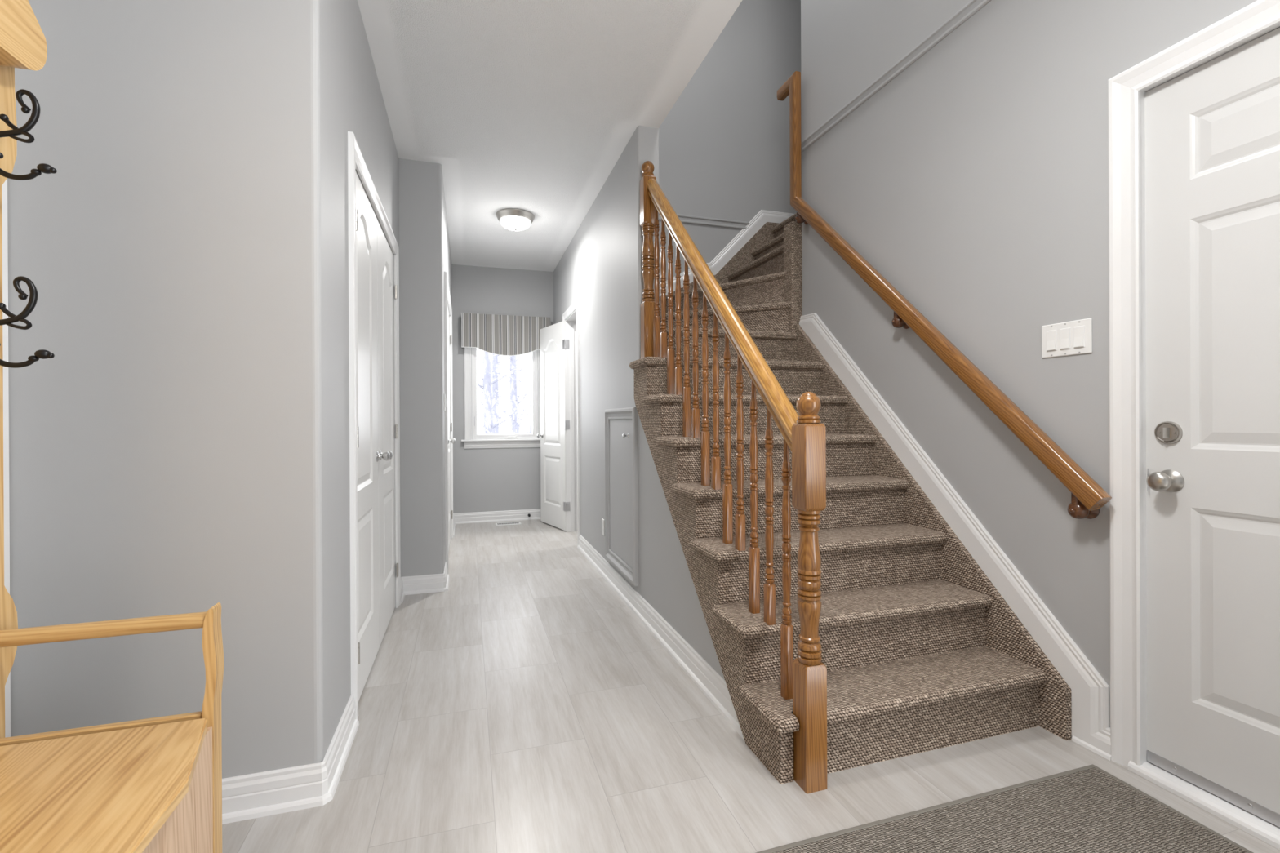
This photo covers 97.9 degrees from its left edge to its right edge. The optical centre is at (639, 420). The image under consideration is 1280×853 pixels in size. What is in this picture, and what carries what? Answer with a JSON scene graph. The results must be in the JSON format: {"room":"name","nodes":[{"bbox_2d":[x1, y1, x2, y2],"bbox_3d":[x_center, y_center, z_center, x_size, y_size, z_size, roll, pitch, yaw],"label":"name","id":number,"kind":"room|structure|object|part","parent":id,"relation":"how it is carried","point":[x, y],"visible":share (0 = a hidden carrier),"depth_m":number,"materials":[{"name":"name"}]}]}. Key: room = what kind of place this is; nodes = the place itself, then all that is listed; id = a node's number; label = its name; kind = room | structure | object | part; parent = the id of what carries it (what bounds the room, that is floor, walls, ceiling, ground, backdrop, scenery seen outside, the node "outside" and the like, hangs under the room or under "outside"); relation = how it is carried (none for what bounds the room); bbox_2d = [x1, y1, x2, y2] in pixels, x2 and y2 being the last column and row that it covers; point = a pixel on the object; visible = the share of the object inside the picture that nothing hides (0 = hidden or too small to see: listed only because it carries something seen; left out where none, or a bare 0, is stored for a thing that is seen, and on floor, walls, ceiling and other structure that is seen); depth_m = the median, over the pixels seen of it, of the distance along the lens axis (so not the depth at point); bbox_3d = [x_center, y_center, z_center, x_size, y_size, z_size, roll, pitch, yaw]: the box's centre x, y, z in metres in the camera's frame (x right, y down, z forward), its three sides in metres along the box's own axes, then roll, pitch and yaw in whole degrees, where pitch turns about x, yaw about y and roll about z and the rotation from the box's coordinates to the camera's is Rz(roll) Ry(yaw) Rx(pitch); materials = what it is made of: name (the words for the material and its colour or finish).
{"room":"entrance hallway","nodes":[
{"label":"entrance hallway","id":0,"kind":"room"},
{"bbox_2d":[7,0,452,778],"bbox_3d":[-1.881,-0.271,3.618,1.150,2.710,4.455,0,0,-17],"label":"wall","id":1,"kind":"structure","parent":0,"point":[182,446],"depth_m":1.50,"materials":[{"name":"grey paint"}]},
{"bbox_2d":[222,694,359,824],"bbox_3d":[-1.273,1.030,1.672,0.707,0.108,0.432,0,0,-17],"label":"baseboard","id":2,"kind":"structure","parent":1,"relation":"attached to","point":[264,793],"depth_m":1.55,"materials":[{"name":"white paint"}]},
{"bbox_2d":[347,131,400,719],"bbox_3d":[-1.224,0.029,2.628,0.091,2.106,1.363,0,0,-17],"label":"door","id":3,"kind":"structure","parent":1,"relation":"in","point":[374,346],"depth_m":2.45,"materials":[{"name":"white paint"}]},
{"bbox_3d":[-1.192,0.167,2.589,0.056,0.051,0.051,0,0,-17],"label":"knob","id":4,"kind":"part","parent":3,"relation":"part of","materials":[{"name":"silver metal"}]},
{"bbox_3d":[-1.220,0.167,2.678,0.056,0.051,0.051,0,0,-17],"label":"knob","id":5,"kind":"part","parent":3,"relation":"part of","materials":[{"name":"silver metal"}]},
{"bbox_2d":[400,561,449,604],"bbox_3d":[-1.335,1.028,3.549,0.221,0.108,0.567,0,0,22],"label":"baseboard","id":6,"kind":"object","parent":1,"relation":"attached to","point":[425,584],"visible":0.92,"depth_m":3.49,"materials":[{"name":"white paint"}]},
{"bbox_2d":[444,393,445,410],"bbox_3d":[-1.311,-0.121,3.745,0.011,0.115,0.070,0,0,-17],"label":"light switch","id":7,"kind":"object","parent":1,"relation":"attached to","point":[444,393],"visible":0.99,"depth_m":3.71,"materials":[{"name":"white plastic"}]},
{"bbox_2d":[444,271,455,573],"bbox_3d":[-1.540,0.028,4.496,0.091,2.106,1.372,0,0,-17],"label":"door","id":8,"kind":"structure","parent":1,"relation":"in","point":[447,318],"depth_m":4.56,"materials":[{"name":"white paint"}]},
{"bbox_3d":[-1.509,0.166,4.457,0.056,0.051,0.051,0,0,-17],"label":"knob","id":9,"kind":"part","parent":8,"relation":"part of","materials":[{"name":"silver metal"}]},
{"bbox_2d":[453,513,455,537],"bbox_3d":[-1.837,1.027,5.490,0.027,0.108,0.704,0,0,-17],"label":"baseboard","id":10,"kind":"structure","parent":1,"relation":"attached to","point":[454,522],"depth_m":5.51,"materials":[{"name":"white paint"}]},
{"bbox_2d":[451,264,553,513],"bbox_3d":[-1.412,-0.276,6.043,1.180,2.710,0.100,0,0,-17],"label":"wall","id":11,"kind":"structure","parent":0,"point":[485,479],"depth_m":5.94,"materials":[{"name":"grey paint"}]},
{"bbox_2d":[453,508,541,524],"bbox_3d":[-1.444,1.025,5.966,1.060,0.108,0.027,0,0,-17],"label":"baseboard","id":12,"kind":"structure","parent":11,"relation":"attached to","point":[509,515],"depth_m":5.94,"materials":[{"name":"white paint"}]},
{"bbox_2d":[461,347,540,448],"bbox_3d":[-1.451,-0.395,5.994,0.902,1.381,0.150,0,0,-17],"label":"window","id":13,"kind":"structure","parent":11,"relation":"in","point":[472,439],"depth_m":5.92,"materials":[{"name":"white paint"}]},
{"bbox_3d":[-1.462,-0.404,6.033,0.646,1.171,0.050,0,0,-17],"label":"sash","id":14,"kind":"part","parent":13,"relation":"part of","materials":[{"name":"white paint"}]},
{"bbox_2d":[461,312,551,355],"bbox_3d":[-1.416,-0.892,5.923,0.917,0.428,0.123,0,0,-17],"label":"window valance","id":15,"kind":"object","parent":11,"relation":"attached to","point":[495,334],"visible":0.89,"depth_m":5.85,"materials":[{"name":"fabric"}]},
{"bbox_2d":[357,0,742,271],"bbox_3d":[-0.338,-1.751,2.246,3.500,0.240,7.990,0,0,-17],"label":"ceiling","id":16,"kind":"structure","parent":0,"point":[531,106],"depth_m":2.76,"materials":[{"name":"white paint"}]},
{"bbox_2d":[495,208,534,231],"bbox_3d":[-0.992,-1.571,4.435,0.304,0.121,0.304,0,0,-17],"label":"ceiling light","id":17,"kind":"object","parent":16,"relation":"attached to","point":[512,219],"visible":1,"depth_m":4.35,"materials":[{"name":"white glass"}]},
{"bbox_3d":[-0.992,-1.552,4.435,0.242,0.066,0.242,0,0,-17],"label":"lamp shade","id":18,"kind":"part","parent":17,"relation":"part of","materials":[{"name":"white glass"}]},
{"bbox_2d":[553,125,724,679],"bbox_3d":[-0.207,-0.279,3.945,0.120,2.710,4.620,0,0,-17],"label":"wall","id":19,"kind":"structure","parent":0,"point":[602,265],"depth_m":3.42,"materials":[{"name":"grey paint"}]},
{"bbox_2d":[537,297,580,545],"bbox_3d":[-0.701,0.020,5.350,0.253,2.113,1.283,0,0,-27],"label":"door","id":20,"kind":"structure","parent":19,"relation":"in","point":[559,343],"depth_m":5.44,"materials":[{"name":"white paint"}]},
{"bbox_3d":[-1.008,0.160,5.850,0.151,0.052,0.053,0,0,-32],"label":"knob","id":21,"kind":"part","parent":20,"relation":"part of","materials":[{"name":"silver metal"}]},
{"bbox_3d":[-0.631,0.020,5.084,0.019,2.113,0.753,0,0,-17],"label":"casing","id":22,"kind":"part","parent":20,"relation":"part of","materials":[{"name":"white paint"}]},
{"bbox_2d":[601,518,604,536],"bbox_3d":[-0.259,0.750,3.912,0.008,0.112,0.072,0,0,-17],"label":"wall outlet","id":23,"kind":"object","parent":19,"relation":"attached to","point":[602,519],"visible":1,"depth_m":3.90,"materials":[{"name":"white plastic"}]},
{"bbox_2d":[604,407,638,586],"bbox_3d":[-0.134,0.427,3.444,0.043,1.002,0.690,0,0,-17],"label":"access panel","id":24,"kind":"object","parent":19,"relation":"attached to","point":[621,500],"visible":1,"depth_m":3.40,"materials":[{"name":"grey paint"}]},
{"bbox_3d":[-0.117,0.427,3.450,0.007,0.858,0.544,0,0,-17],"label":"hatch door","id":25,"kind":"part","parent":24,"relation":"part of","materials":[{"name":"grey paint"}]},
{"bbox_3d":[-0.086,0.091,3.271,0.036,0.029,0.029,0,0,-17],"label":"knob","id":26,"kind":"part","parent":24,"relation":"part of","materials":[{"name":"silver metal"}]},
{"bbox_2d":[577,534,744,740],"bbox_3d":[-0.062,1.022,3.249,0.027,0.108,3.085,0,0,-17],"label":"baseboard","id":27,"kind":"structure","parent":19,"relation":"attached to","point":[715,688],"depth_m":2.56,"materials":[{"name":"white paint"}]},
{"bbox_2d":[658,0,801,284],"bbox_3d":[0.926,-1.505,4.474,2.370,5.150,0.100,0,0,-17],"label":"wall","id":28,"kind":"structure","parent":0,"point":[724,142],"depth_m":4.36,"materials":[{"name":"grey paint"}]},
{"bbox_2d":[658,213,749,229],"bbox_3d":[0.334,-1.530,4.230,1.095,0.058,0.016,0,0,-17],"label":"trim","id":29,"kind":"structure","parent":28,"relation":"attached to","point":[683,218],"depth_m":4.30,"materials":[{"name":"grey paint"}]},
{"bbox_2d":[659,209,794,296],"bbox_3d":[0.897,-1.197,4.403,2.270,0.950,0.019,0,0,-17],"label":"baseboard","id":30,"kind":"structure","parent":28,"relation":"attached to","point":[763,216],"depth_m":4.36,"materials":[{"name":"white paint"}]},
{"bbox_2d":[222,519,1279,852],"bbox_3d":[0.297,1.115,2.442,4.800,0.080,7.990,0,0,-17],"label":"floor","id":31,"kind":"structure","parent":0,"point":[522,705],"depth_m":1.79,"materials":[{"name":"white laminate"}]},
{"bbox_2d":[0,0,223,852],"bbox_3d":[-0.947,0.036,0.701,0.455,2.095,1.106,0,0,-17],"label":"hall tree","id":32,"kind":"object","parent":31,"relation":"on","point":[153,784],"visible":1,"depth_m":1.08,"materials":[{"name":"brown wood"}]},
{"bbox_3d":[-1.296,0.120,1.101,0.025,1.930,0.136,0,0,-17],"label":"post","id":33,"kind":"part","parent":32,"relation":"part of","materials":[{"name":"brown wood"}]},
{"bbox_3d":[-1.119,-0.860,0.654,0.057,0.301,1.072,0,0,-17],"label":"crest rail","id":34,"kind":"part","parent":32,"relation":"part of","materials":[{"name":"brown wood"}]},
{"bbox_3d":[-1.096,0.657,1.140,0.343,0.064,0.018,0,0,-17],"label":"seat rail","id":35,"kind":"part","parent":32,"relation":"part of","materials":[{"name":"brown wood"}]},
{"bbox_3d":[-0.921,0.639,0.686,0.420,0.022,0.935,0,0,-17],"label":"seat","id":36,"kind":"part","parent":32,"relation":"part of","materials":[{"name":"brown wood"}]},
{"bbox_3d":[-1.103,0.429,1.143,0.375,0.033,0.033,0,0,-17],"label":"arm rail","id":37,"kind":"part","parent":32,"relation":"part of","materials":[{"name":"brown wood"}]},
{"bbox_3d":[-0.779,0.857,0.737,0.019,0.412,0.929,0,0,-17],"label":"panel","id":38,"kind":"part","parent":32,"relation":"part of","materials":[{"name":"brown wood"}]},
{"bbox_3d":[-0.920,0.741,1.202,0.026,0.684,0.040,0,0,-17],"label":"arm post","id":39,"kind":"part","parent":32,"relation":"part of","materials":[{"name":"brown wood"}]},
{"bbox_2d":[495,521,520,525],"bbox_3d":[-1.371,1.075,5.794,0.257,0.007,0.144,0,0,-17],"label":"floor vent","id":40,"kind":"object","parent":31,"relation":"in","point":[512,522],"visible":1,"depth_m":5.78,"materials":[{"name":"white plastic"}]},
{"bbox_2d":[629,213,1071,784],"bbox_3d":[1.195,-0.250,3.142,2.437,2.640,2.581,0,0,-17],"label":"staircase","id":41,"kind":"structure","parent":31,"relation":"on","point":[921,651],"depth_m":2.15,"materials":[{"name":"carpet"}]},
{"bbox_2d":[640,160,827,793],"bbox_3d":[0.273,-0.169,2.346,0.087,2.490,1.540,0,0,-17],"label":"stair railing","id":42,"kind":"object","parent":41,"relation":"on","point":[803,679],"visible":0.99,"depth_m":1.95,"materials":[{"name":"brown wood"}]},
{"bbox_3d":[0.046,-0.823,3.044,0.072,1.003,0.072,0,0,-17],"label":"newel post","id":43,"kind":"part","parent":42,"relation":"part of","materials":[{"name":"brown wood"}]},
{"bbox_3d":[0.278,-0.597,2.348,0.067,0.067,1.996,0,44,-17],"label":"handrail","id":44,"kind":"part","parent":42,"relation":"part of","materials":[{"name":"brown wood"}]},
{"bbox_3d":[0.501,0.542,1.648,0.072,1.066,0.072,0,0,-17],"label":"newel post","id":45,"kind":"part","parent":42,"relation":"part of","materials":[{"name":"brown wood"}]},
{"bbox_2d":[755,764,1253,852],"bbox_3d":[0.918,1.069,1.081,1.300,0.008,0.940,0,0,-17],"label":"door mat","id":46,"kind":"object","parent":31,"relation":"on","point":[1087,809],"visible":1,"depth_m":1.46,"materials":[{"name":"grey carpet"}]},
{"bbox_2d":[800,0,1257,722],"bbox_3d":[1.735,-1.505,1.168,0.120,5.150,4.705,0,0,-17],"label":"wall","id":47,"kind":"structure","parent":0,"point":[974,181],"depth_m":2.17,"materials":[{"name":"grey paint"}]},
{"bbox_2d":[801,0,991,152],"bbox_3d":[1.374,-1.657,2.100,0.016,0.058,2.698,0,0,-17],"label":"trim","id":48,"kind":"structure","parent":47,"relation":"attached to","point":[972,6],"depth_m":2.60,"materials":[{"name":"grey paint"}]},
{"bbox_2d":[777,71,1111,519],"bbox_3d":[1.181,-0.873,2.610,0.092,2.394,1.862,0,0,-17],"label":"wall handrail","id":49,"kind":"object","parent":47,"relation":"attached to","point":[1087,496],"visible":1,"depth_m":2.27,"materials":[{"name":"brown wood"}]},
{"bbox_3d":[0.910,-2.037,3.398,0.052,0.066,0.196,0,0,-17],"label":"rail","id":50,"kind":"part","parent":49,"relation":"part of","materials":[{"name":"brown wood"}]},
{"bbox_3d":[0.931,-1.683,3.337,0.052,0.773,0.066,0,0,-17],"label":"rail","id":51,"kind":"part","parent":49,"relation":"part of","materials":[{"name":"brown wood"}]},
{"bbox_3d":[1.182,-0.530,2.542,0.052,0.066,2.313,0,43,-17],"label":"rail","id":52,"kind":"part","parent":49,"relation":"part of","materials":[{"name":"brown wood"}]},
{"bbox_2d":[799,312,1111,755],"bbox_3d":[1.234,0.236,2.579,0.019,1.742,1.720,0,0,-17],"label":"baseboard","id":53,"kind":"structure","parent":47,"relation":"attached to","point":[1090,692],"depth_m":2.17,"materials":[{"name":"white paint"}]},
{"bbox_2d":[1041,317,1092,358],"bbox_3d":[1.447,-0.277,1.896,0.012,0.115,0.166,0,0,-17],"label":"light switch","id":54,"kind":"object","parent":47,"relation":"attached to","point":[1073,337],"visible":1,"depth_m":1.89,"materials":[{"name":"white plastic"}]},
{"bbox_3d":[1.433,-0.277,1.940,0.003,0.071,0.035,0,0,-17],"label":"rocker frame","id":55,"kind":"part","parent":54,"relation":"part of","materials":[{"name":"white paint"}]},
{"bbox_3d":[1.447,-0.277,1.896,0.003,0.071,0.035,0,0,-17],"label":"rocker frame","id":56,"kind":"part","parent":54,"relation":"part of","materials":[{"name":"white paint"}]},
{"bbox_3d":[1.460,-0.277,1.852,0.003,0.071,0.035,0,0,-17],"label":"rocker frame","id":57,"kind":"part","parent":54,"relation":"part of","materials":[{"name":"white paint"}]},
{"bbox_2d":[1071,735,1111,760],"bbox_3d":[1.473,1.062,1.810,0.026,0.018,0.116,0,0,-17],"label":"trim","id":58,"kind":"structure","parent":47,"relation":"attached to","point":[1085,744],"depth_m":1.80,"materials":[{"name":"white paint"}]},
{"bbox_2d":[1107,0,1279,849],"bbox_3d":[1.674,-0.002,1.311,0.162,2.144,0.967,0,0,-17],"label":"door","id":59,"kind":"structure","parent":47,"relation":"in","point":[1194,125],"depth_m":1.57,"materials":[{"name":"paint"}]},
{"bbox_3d":[1.537,0.180,1.686,0.003,0.070,0.002,0,0,-17],"label":"strike plate","id":60,"kind":"part","parent":59,"relation":"part of","materials":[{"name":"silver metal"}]},
{"bbox_3d":[1.528,0.179,1.629,0.069,0.067,0.067,0,0,-17],"label":"knob","id":61,"kind":"part","parent":59,"relation":"part of","materials":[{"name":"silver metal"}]},
{"bbox_3d":[-1.105,-0.269,-0.324,0.100,2.710,3.535,0,0,-17],"label":"wall","id":62,"kind":"structure","parent":0,"visible":0},
{"bbox_2d":[1,178,10,737],"bbox_3d":[-1.553,-0.014,1.321,0.015,2.200,0.123,0,0,-17],"label":"trim","id":63,"kind":"structure","parent":62,"relation":"attached to","point":[4,187],"depth_m":1.37,"materials":[{"name":"white paint"}]},
{"label":"outside","id":64,"kind":"structure","parent":0,"visible":0},
{"bbox_3d":[-5.904,1.653,22.479,30.000,0.150,33.560,0,0,-17],"label":"ground","id":65,"kind":"structure","parent":64,"visible":0},
{"bbox_2d":[476,349,517,425],"bbox_3d":[-3.431,-1.816,11.897,3.141,6.801,1.495,0,0,-9],"label":"bare tree","id":66,"kind":"object","parent":65,"relation":"on","point":[480,349],"visible":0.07,"depth_m":12.09,"materials":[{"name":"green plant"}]},
{"bbox_2d":[477,348,529,434],"bbox_3d":[-3.695,-2.171,13.991,2.222,7.506,1.313,0,0,-24],"label":"bare tree","id":67,"kind":"object","parent":65,"relation":"on","point":[495,362],"visible":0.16,"depth_m":13.99,"materials":[{"name":"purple plant"}]},
{"bbox_2d":[476,347,532,434],"bbox_3d":[-2.782,-1.694,10.146,3.148,6.555,1.639,0,0,-1],"label":"bare tree","id":68,"kind":"object","parent":65,"relation":"on","point":[488,427],"visible":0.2,"depth_m":10.07,"materials":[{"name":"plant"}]},
{"bbox_2d":[477,355,531,433],"bbox_3d":[-3.979,-2.672,16.241,3.204,8.504,1.453,0,0,-22],"label":"bare tree","id":69,"kind":"object","parent":65,"relation":"on","point":[514,420],"visible":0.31,"depth_m":16.16,"materials":[{"name":"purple plant"}]},
{"bbox_2d":[477,359,532,433],"bbox_3d":[-2.683,-2.058,13.259,3.455,7.280,1.388,0,0,-21],"label":"bare tree","id":70,"kind":"object","parent":65,"relation":"on","point":[531,394],"visible":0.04,"depth_m":13.17,"materials":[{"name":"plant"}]},
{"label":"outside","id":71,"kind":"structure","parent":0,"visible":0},
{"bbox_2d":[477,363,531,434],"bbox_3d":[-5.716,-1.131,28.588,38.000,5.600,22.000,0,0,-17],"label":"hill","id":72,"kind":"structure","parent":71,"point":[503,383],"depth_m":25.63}
]}

